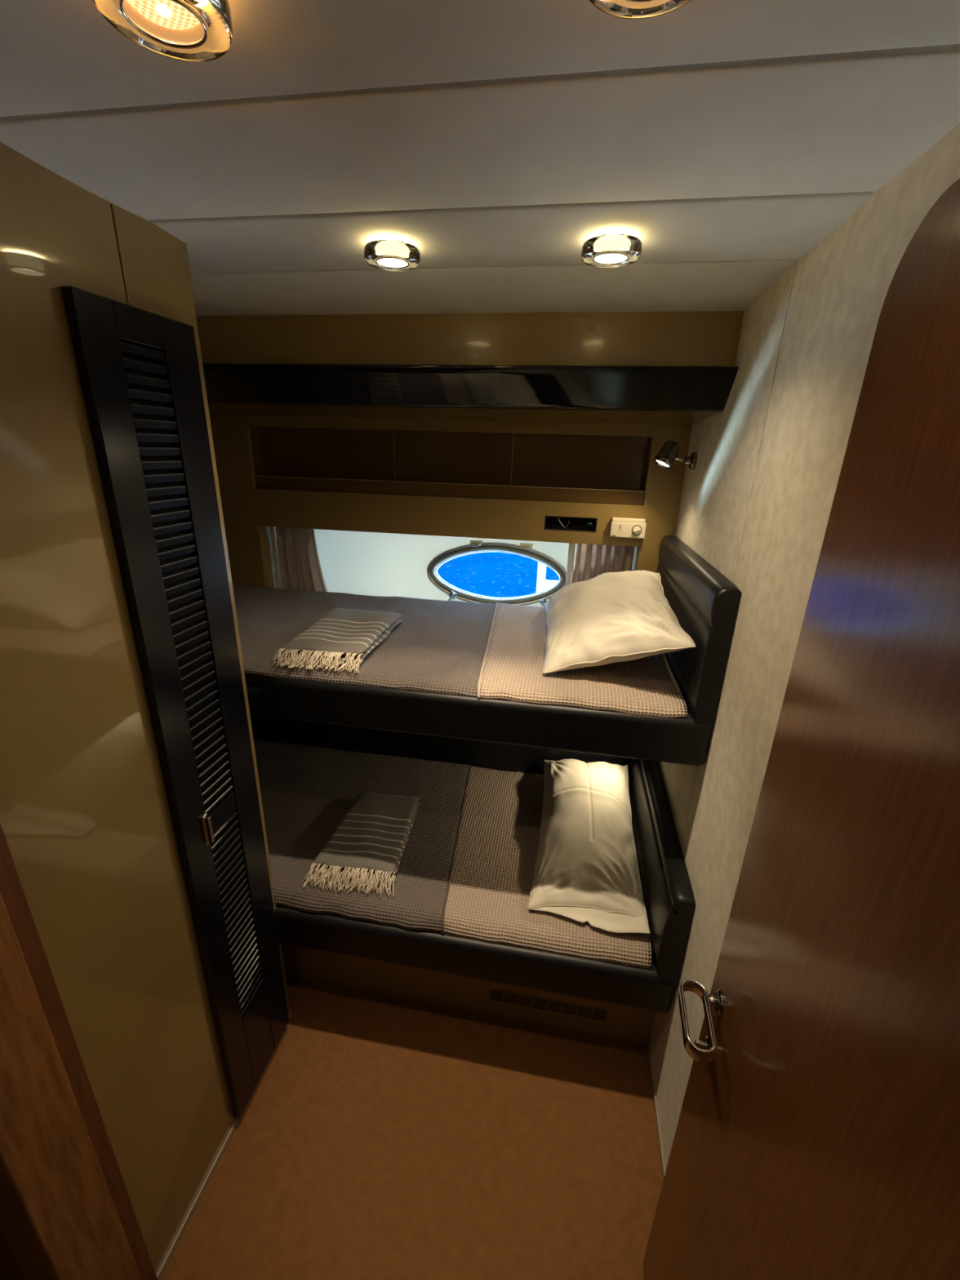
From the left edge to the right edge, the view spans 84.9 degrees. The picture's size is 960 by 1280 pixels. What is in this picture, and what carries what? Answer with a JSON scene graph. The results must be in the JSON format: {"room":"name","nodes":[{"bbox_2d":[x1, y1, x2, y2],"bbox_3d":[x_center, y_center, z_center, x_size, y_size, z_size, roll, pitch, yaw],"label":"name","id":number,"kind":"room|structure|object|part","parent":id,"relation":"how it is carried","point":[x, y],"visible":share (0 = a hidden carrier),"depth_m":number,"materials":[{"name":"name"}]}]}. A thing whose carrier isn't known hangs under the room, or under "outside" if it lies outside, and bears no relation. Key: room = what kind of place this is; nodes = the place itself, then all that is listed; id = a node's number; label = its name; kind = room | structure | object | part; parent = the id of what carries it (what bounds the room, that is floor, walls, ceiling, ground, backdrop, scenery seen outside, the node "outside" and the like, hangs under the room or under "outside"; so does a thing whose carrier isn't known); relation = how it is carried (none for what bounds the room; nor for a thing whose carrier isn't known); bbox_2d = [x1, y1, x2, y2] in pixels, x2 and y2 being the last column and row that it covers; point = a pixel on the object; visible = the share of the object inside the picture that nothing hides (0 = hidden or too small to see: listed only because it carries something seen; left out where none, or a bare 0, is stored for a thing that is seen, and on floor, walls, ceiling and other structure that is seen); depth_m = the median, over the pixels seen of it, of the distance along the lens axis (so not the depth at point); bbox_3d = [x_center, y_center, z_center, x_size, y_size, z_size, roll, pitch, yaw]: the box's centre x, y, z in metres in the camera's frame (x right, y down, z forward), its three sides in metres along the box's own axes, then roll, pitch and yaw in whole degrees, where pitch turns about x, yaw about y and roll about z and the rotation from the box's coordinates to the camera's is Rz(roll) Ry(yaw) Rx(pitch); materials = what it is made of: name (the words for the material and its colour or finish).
{"room":"yacht cabin","nodes":[
{"label":"yacht cabin","id":0,"kind":"room"},
{"bbox_2d":[0,1231,25,1279],"bbox_3d":[-1.126,0.395,0.711,0.875,1.950,0.020,5,20,9],"label":"wall","id":1,"kind":"structure","parent":0,"point":[10,1269],"depth_m":0.86,"materials":[{"name":"brown wood"}]},
{"bbox_2d":[0,892,141,1279],"bbox_3d":[-0.655,0.427,0.661,0.072,1.950,0.100,5,20,9],"label":"trim","id":2,"kind":"structure","parent":1,"relation":"attached to","point":[60,1220],"depth_m":0.76,"materials":[{"name":"brown wood"}]},
{"bbox_2d":[0,142,290,1274],"bbox_3d":[-1.042,0.270,1.064,0.916,1.950,0.557,5,20,9],"label":"wardrobe","id":3,"kind":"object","parent":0,"point":[86,820],"depth_m":0.81,"materials":[{"name":"paint"}]},
{"bbox_2d":[0,822,157,1279],"bbox_3d":[-0.652,0.405,0.724,0.056,1.950,0.034,5,20,9],"label":"trim","id":4,"kind":"structure","parent":3,"relation":"attached to","point":[11,890],"depth_m":0.80,"materials":[{"name":"red wood"}]},
{"bbox_2d":[61,285,288,1117],"bbox_3d":[-0.556,0.318,1.121,0.030,1.777,0.244,5,20,9],"label":"louvered door","id":5,"kind":"structure","parent":3,"relation":"in","point":[139,371],"depth_m":0.99,"materials":[{"name":"black wood"}]},
{"bbox_3d":[-0.539,-0.492,0.822,0.017,0.050,0.094,5,20,9],"label":"rail","id":6,"kind":"part","parent":5,"relation":"part of","materials":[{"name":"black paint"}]},
{"bbox_3d":[-0.551,-0.056,0.980,0.013,0.868,0.092,5,20,9],"label":"louver panel","id":7,"kind":"part","parent":5,"relation":"part of","materials":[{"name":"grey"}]},
{"bbox_3d":[-0.560,0.391,1.083,0.013,0.072,0.016,5,20,9],"label":"pull handle","id":8,"kind":"part","parent":5,"relation":"part of","materials":[{"name":"silver metal"}]},
{"bbox_3d":[-0.566,0.377,1.137,0.017,0.050,0.094,5,20,9],"label":"lock rail","id":9,"kind":"part","parent":5,"relation":"part of","materials":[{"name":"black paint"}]},
{"bbox_3d":[-0.572,0.658,1.238,0.013,0.540,0.092,5,20,9],"label":"louver panel","id":10,"kind":"part","parent":5,"relation":"part of","materials":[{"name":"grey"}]},
{"bbox_3d":[-0.585,1.034,1.375,0.017,0.257,0.094,5,20,9],"label":"panel","id":11,"kind":"part","parent":5,"relation":"part of","materials":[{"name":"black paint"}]},
{"bbox_2d":[155,1008,292,1279],"bbox_3d":[-0.624,1.215,1.329,0.026,0.016,0.563,5,20,9],"label":"baseboard","id":12,"kind":"structure","parent":3,"relation":"attached to","point":[164,1264],"depth_m":1.20,"materials":[{"name":"beige"}]},
{"bbox_2d":[160,975,663,1279],"bbox_3d":[-0.571,1.316,1.138,2.057,0.040,3.050,5,20,9],"label":"floor","id":13,"kind":"structure","parent":0,"point":[381,1136],"depth_m":1.28,"materials":[{"name":"beige carpet"}]},
{"bbox_2d":[314,528,576,607],"bbox_3d":[-0.115,-0.318,2.244,1.620,0.374,0.104,5,20,9],"label":"wall","id":14,"kind":"structure","parent":0,"point":[353,562],"depth_m":2.27,"materials":[{"name":"white paint"}]},
{"bbox_2d":[426,540,566,607],"bbox_3d":[0.067,-0.272,2.201,0.606,0.270,0.109,5,20,9],"label":"porthole frame","id":15,"kind":"structure","parent":14,"relation":"in","point":[524,549],"depth_m":2.19,"materials":[{"name":"silver metal"}]},
{"bbox_2d":[209,414,692,587],"bbox_3d":[-0.314,-0.435,1.924,1.977,0.750,0.016,5,20,9],"label":"wall","id":16,"kind":"structure","parent":0,"point":[246,508],"depth_m":1.87,"materials":[{"name":"brown paint"}]},
{"bbox_2d":[270,526,327,591],"bbox_3d":[-0.716,-0.297,2.119,0.243,0.332,0.059,5,20,9],"label":"window curtain","id":17,"kind":"object","parent":16,"relation":"hanging from","point":[300,566],"visible":0.77,"depth_m":2.10,"materials":[{"name":"white fabric"}]},
{"bbox_2d":[247,426,652,505],"bbox_3d":[-0.139,-0.625,1.867,1.426,0.228,0.091,5,20,9],"label":"recessed shelf","id":18,"kind":"object","parent":16,"relation":"attached to","point":[541,467],"visible":0.98,"depth_m":1.88,"materials":[{"name":"brown paint"}]},
{"bbox_3d":[-0.571,-0.676,1.972,0.522,0.216,0.008,5,20,9],"label":"panel","id":19,"kind":"part","parent":18,"relation":"part of","materials":[{"name":"brown paint"}]},
{"bbox_3d":[-0.099,-0.636,1.901,0.432,0.216,0.008,5,20,9],"label":"panel","id":20,"kind":"part","parent":18,"relation":"part of","materials":[{"name":"brown paint"}]},
{"bbox_3d":[0.340,-0.599,1.835,0.456,0.216,0.008,5,20,9],"label":"panel","id":21,"kind":"part","parent":18,"relation":"part of","materials":[{"name":"brown paint"}]},
{"bbox_2d":[261,526,639,588],"bbox_3d":[-0.131,-0.256,2.100,1.441,0.384,0.254,5,20,9],"label":"trim","id":22,"kind":"structure","parent":16,"relation":"attached to","point":[266,535],"depth_m":2.10,"materials":[{"name":"brown paint"}]},
{"bbox_2d":[195,311,743,424],"bbox_3d":[-0.339,-0.804,1.553,1.977,0.248,0.435,5,20,9],"label":"locker","id":23,"kind":"object","parent":16,"relation":"attached to","point":[628,367],"visible":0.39,"depth_m":1.35,"materials":[{"name":"brown paint"}]},
{"bbox_3d":[-0.365,-0.797,1.381,1.977,0.147,0.020,5,20,9],"label":"panel","id":24,"kind":"part","parent":23,"relation":"part of","materials":[{"name":"brown paint"}]},
{"bbox_2d":[244,534,741,765],"bbox_3d":[-0.386,-0.113,1.630,1.976,0.426,0.765,5,20,9],"label":"bunk berth","id":25,"kind":"object","parent":16,"relation":"attached to","point":[704,602],"visible":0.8,"depth_m":1.25,"materials":[{"name":"black leather"}]},
{"bbox_3d":[-0.415,0.006,1.702,1.917,0.090,0.701,5,20,9],"label":"mattress","id":26,"kind":"part","parent":25,"relation":"part of","materials":[{"name":"grey fabric"}]},
{"bbox_2d":[232,584,496,696],"bbox_3d":[-0.643,-0.052,1.701,1.451,0.031,0.747,5,20,9],"label":"blanket","id":27,"kind":"object","parent":25,"relation":"on","point":[437,646],"visible":0.43,"depth_m":1.57,"materials":[{"name":"grey fabric"}]},
{"bbox_2d":[272,608,402,672],"bbox_3d":[-0.388,-0.016,1.509,0.255,0.041,0.454,5,20,9],"label":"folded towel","id":28,"kind":"object","parent":27,"relation":"on","point":[350,634],"visible":1,"depth_m":1.43,"materials":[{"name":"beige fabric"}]},
{"bbox_3d":[-0.451,0.150,1.351,1.976,0.119,0.052,5,20,9],"label":"rail","id":29,"kind":"part","parent":25,"relation":"part of","materials":[{"name":"black leather"}]},
{"bbox_2d":[477,602,687,717],"bbox_3d":[0.263,0.021,1.559,0.538,0.031,0.751,5,20,9],"label":"blanket","id":30,"kind":"object","parent":25,"relation":"on","point":[513,664],"visible":0.62,"depth_m":1.32,"materials":[{"name":"beige fabric"}]},
{"bbox_2d":[542,569,696,674],"bbox_3d":[0.365,-0.084,1.516,0.350,0.203,0.751,4,20,6],"label":"pillow","id":31,"kind":"object","parent":30,"relation":"on","point":[603,619],"visible":1,"depth_m":1.31,"materials":[{"name":"beige fabric"}]},
{"bbox_3d":[0.564,-0.081,1.471,0.052,0.324,0.762,5,20,9],"label":"headboard","id":32,"kind":"part","parent":25,"relation":"part of","materials":[{"name":"black leather"}]},
{"bbox_2d":[544,515,597,532],"bbox_3d":[0.318,-0.411,1.842,0.185,0.055,0.061,5,20,9],"label":"outlet recess","id":33,"kind":"object","parent":16,"relation":"attached to","point":[551,522],"visible":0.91,"depth_m":1.86,"materials":[{"name":"black plastic"}]},
{"bbox_2d":[565,542,635,586],"bbox_3d":[0.435,-0.200,1.945,0.236,0.332,0.069,5,20,9],"label":"window curtain","id":34,"kind":"object","parent":16,"relation":"hanging from","point":[591,561],"visible":0.35,"depth_m":1.91,"materials":[{"name":"white fabric"}]},
{"bbox_2d":[609,517,646,538],"bbox_3d":[0.499,-0.377,1.768,0.114,0.063,0.038,5,20,9],"label":"thermostat","id":35,"kind":"object","parent":16,"relation":"attached to","point":[625,527],"visible":1,"depth_m":1.76,"materials":[{"name":"beige plastic"}]},
{"bbox_2d":[0,0,959,315],"bbox_3d":[-0.563,-0.463,0.192,2.057,0.072,2.475,5,20,9],"label":"ceiling","id":36,"kind":"structure","parent":0,"point":[495,140],"depth_m":0.58,"materials":[{"name":"white paint"}]},
{"bbox_2d":[92,0,233,62],"bbox_3d":[-0.238,-0.486,0.391,0.095,0.038,0.095,5,20,9],"label":"recessed light","id":37,"kind":"object","parent":36,"relation":"in","point":[187,30],"visible":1,"depth_m":0.41,"materials":[{"name":"silver glass"}]},
{"bbox_2d":[364,237,420,271],"bbox_3d":[-0.150,-0.667,0.899,0.095,0.038,0.095,5,20,9],"label":"recessed light","id":38,"kind":"object","parent":36,"relation":"in","point":[391,254],"visible":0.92,"depth_m":0.88,"materials":[{"name":"silver glass"}]},
{"bbox_2d":[581,231,642,267],"bbox_3d":[0.213,-0.638,0.849,0.095,0.038,0.095,5,20,9],"label":"recessed light","id":39,"kind":"object","parent":36,"relation":"in","point":[613,249],"visible":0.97,"depth_m":0.83,"materials":[{"name":"silver glass"}]},
{"bbox_2d":[589,0,691,18],"bbox_3d":[0.111,-0.455,0.335,0.095,0.038,0.095,5,20,9],"label":"recessed light","id":40,"kind":"object","parent":36,"relation":"in","point":[625,9],"visible":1,"depth_m":0.37,"materials":[{"name":"silver glass"}]},
{"bbox_2d":[648,122,959,1169],"bbox_3d":[0.489,0.362,0.876,0.050,2.070,3.550,5,20,9],"label":"wall","id":41,"kind":"structure","parent":0,"point":[756,503],"depth_m":0.96,"materials":[{"name":"beige fabric"}]},
{"bbox_2d":[280,943,655,1044],"bbox_3d":[-0.475,0.953,1.635,1.977,0.310,0.015,5,20,9],"label":"drawer","id":42,"kind":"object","parent":41,"relation":"attached to","point":[630,1024],"depth_m":1.60,"materials":[{"name":"brown paint"}]},
{"bbox_2d":[250,715,695,1013],"bbox_3d":[-0.418,0.428,1.720,1.976,0.649,0.799,5,20,9],"label":"bunk berth","id":43,"kind":"object","parent":42,"relation":"on","point":[668,899],"visible":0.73,"depth_m":1.40,"materials":[{"name":"black leather"}]},
{"bbox_2d":[253,738,471,934],"bbox_3d":[-0.715,0.573,1.803,1.384,0.046,0.733,5,20,9],"label":"blanket","id":44,"kind":"object","parent":43,"relation":"on","point":[306,791],"visible":0.39,"depth_m":1.72,"materials":[{"name":"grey fabric"}]},
{"bbox_2d":[302,791,420,897],"bbox_3d":[-0.333,0.606,1.616,0.265,0.039,0.422,5,20,9],"label":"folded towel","id":45,"kind":"object","parent":44,"relation":"on","point":[373,834],"visible":1,"depth_m":1.56,"materials":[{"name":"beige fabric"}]},
{"bbox_3d":[-0.488,0.796,1.462,1.976,0.128,0.052,5,20,9],"label":"rail","id":46,"kind":"part","parent":43,"relation":"part of","materials":[{"name":"black leather"}]},
{"bbox_2d":[444,766,651,968],"bbox_3d":[0.188,0.653,1.673,0.600,0.044,0.730,5,20,9],"label":"blanket","id":47,"kind":"object","parent":43,"relation":"on","point":[492,873],"visible":0.51,"depth_m":1.49,"materials":[{"name":"beige fabric"}]},
{"bbox_2d":[528,758,649,933],"bbox_3d":[0.333,0.567,1.630,0.310,0.141,0.670,5,20,9],"label":"pillow","id":48,"kind":"object","parent":47,"relation":"on","point":[586,868],"visible":1,"depth_m":1.51,"materials":[{"name":"beige fabric"}]},
{"bbox_3d":[-0.428,0.718,1.823,1.975,0.026,0.704,5,20,9],"label":"board","id":49,"kind":"part","parent":43,"relation":"part of","materials":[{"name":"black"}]},
{"bbox_3d":[0.518,0.597,1.581,0.061,0.270,0.735,5,20,9],"label":"headboard","id":50,"kind":"part","parent":43,"relation":"part of","materials":[{"name":"black leather"}]},
{"bbox_2d":[488,988,608,1022],"bbox_3d":[0.199,1.076,1.546,0.350,0.044,0.004,5,20,9],"label":"air vent","id":51,"kind":"object","parent":42,"relation":"in","point":[592,1013],"visible":1,"depth_m":1.54,"materials":[{"name":"black"}]},
{"bbox_2d":[647,1042,666,1180],"bbox_3d":[0.422,1.311,1.151,0.006,0.016,0.810,5,20,9],"label":"baseboard","id":52,"kind":"structure","parent":41,"relation":"attached to","point":[657,1118],"depth_m":1.36,"materials":[{"name":"beige"}]},
{"bbox_2d":[653,440,697,469],"bbox_3d":[0.585,-0.550,1.563,0.132,0.081,0.058,-1,20,-6],"label":"reading lamp","id":53,"kind":"object","parent":41,"relation":"attached to","point":[668,452],"visible":1,"depth_m":1.55,"materials":[{"name":"silver metal"}]},
{"bbox_3d":[0.597,-0.542,1.570,0.047,0.021,0.011,-2,20,-9],"label":"arm","id":54,"kind":"part","parent":53,"relation":"part of","materials":[{"name":"silver metal"}]},
{"bbox_2d":[643,177,959,1279],"bbox_3d":[0.294,0.577,0.481,0.096,1.820,0.700,5,20,9],"label":"door","id":55,"kind":"structure","parent":41,"relation":"in","point":[817,1135],"depth_m":0.45,"materials":[{"name":"brown wood"}]},
{"bbox_3d":[0.312,0.545,0.756,0.040,0.024,0.108,6,20,12],"label":"handle","id":56,"kind":"part","parent":55,"relation":"part of","materials":[{"name":"silver metal"}]},
{"label":"outside","id":57,"kind":"structure","parent":0,"visible":0},
{"bbox_2d":[437,551,559,597],"bbox_3d":[21.969,-41.376,122.652,240.000,0.001,257.450,5,20,9],"label":"sea","id":58,"kind":"structure","parent":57,"point":[489,574],"depth_m":10.10,"materials":[{"name":"blue liquid"}]},
{"bbox_2d":[536,561,558,592],"bbox_3d":[0.503,0.011,3.360,0.324,2.200,0.100,5,20,9],"label":"mooring post","id":59,"kind":"object","parent":58,"relation":"on","point":[542,584],"visible":0.09,"depth_m":3.21,"materials":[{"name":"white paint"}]},
{"bbox_3d":[0.367,0.000,3.380,0.048,2.200,0.060,5,20,9],"label":"post","id":60,"kind":"part","parent":59,"relation":"part of","materials":[{"name":"white paint"}]}
]}

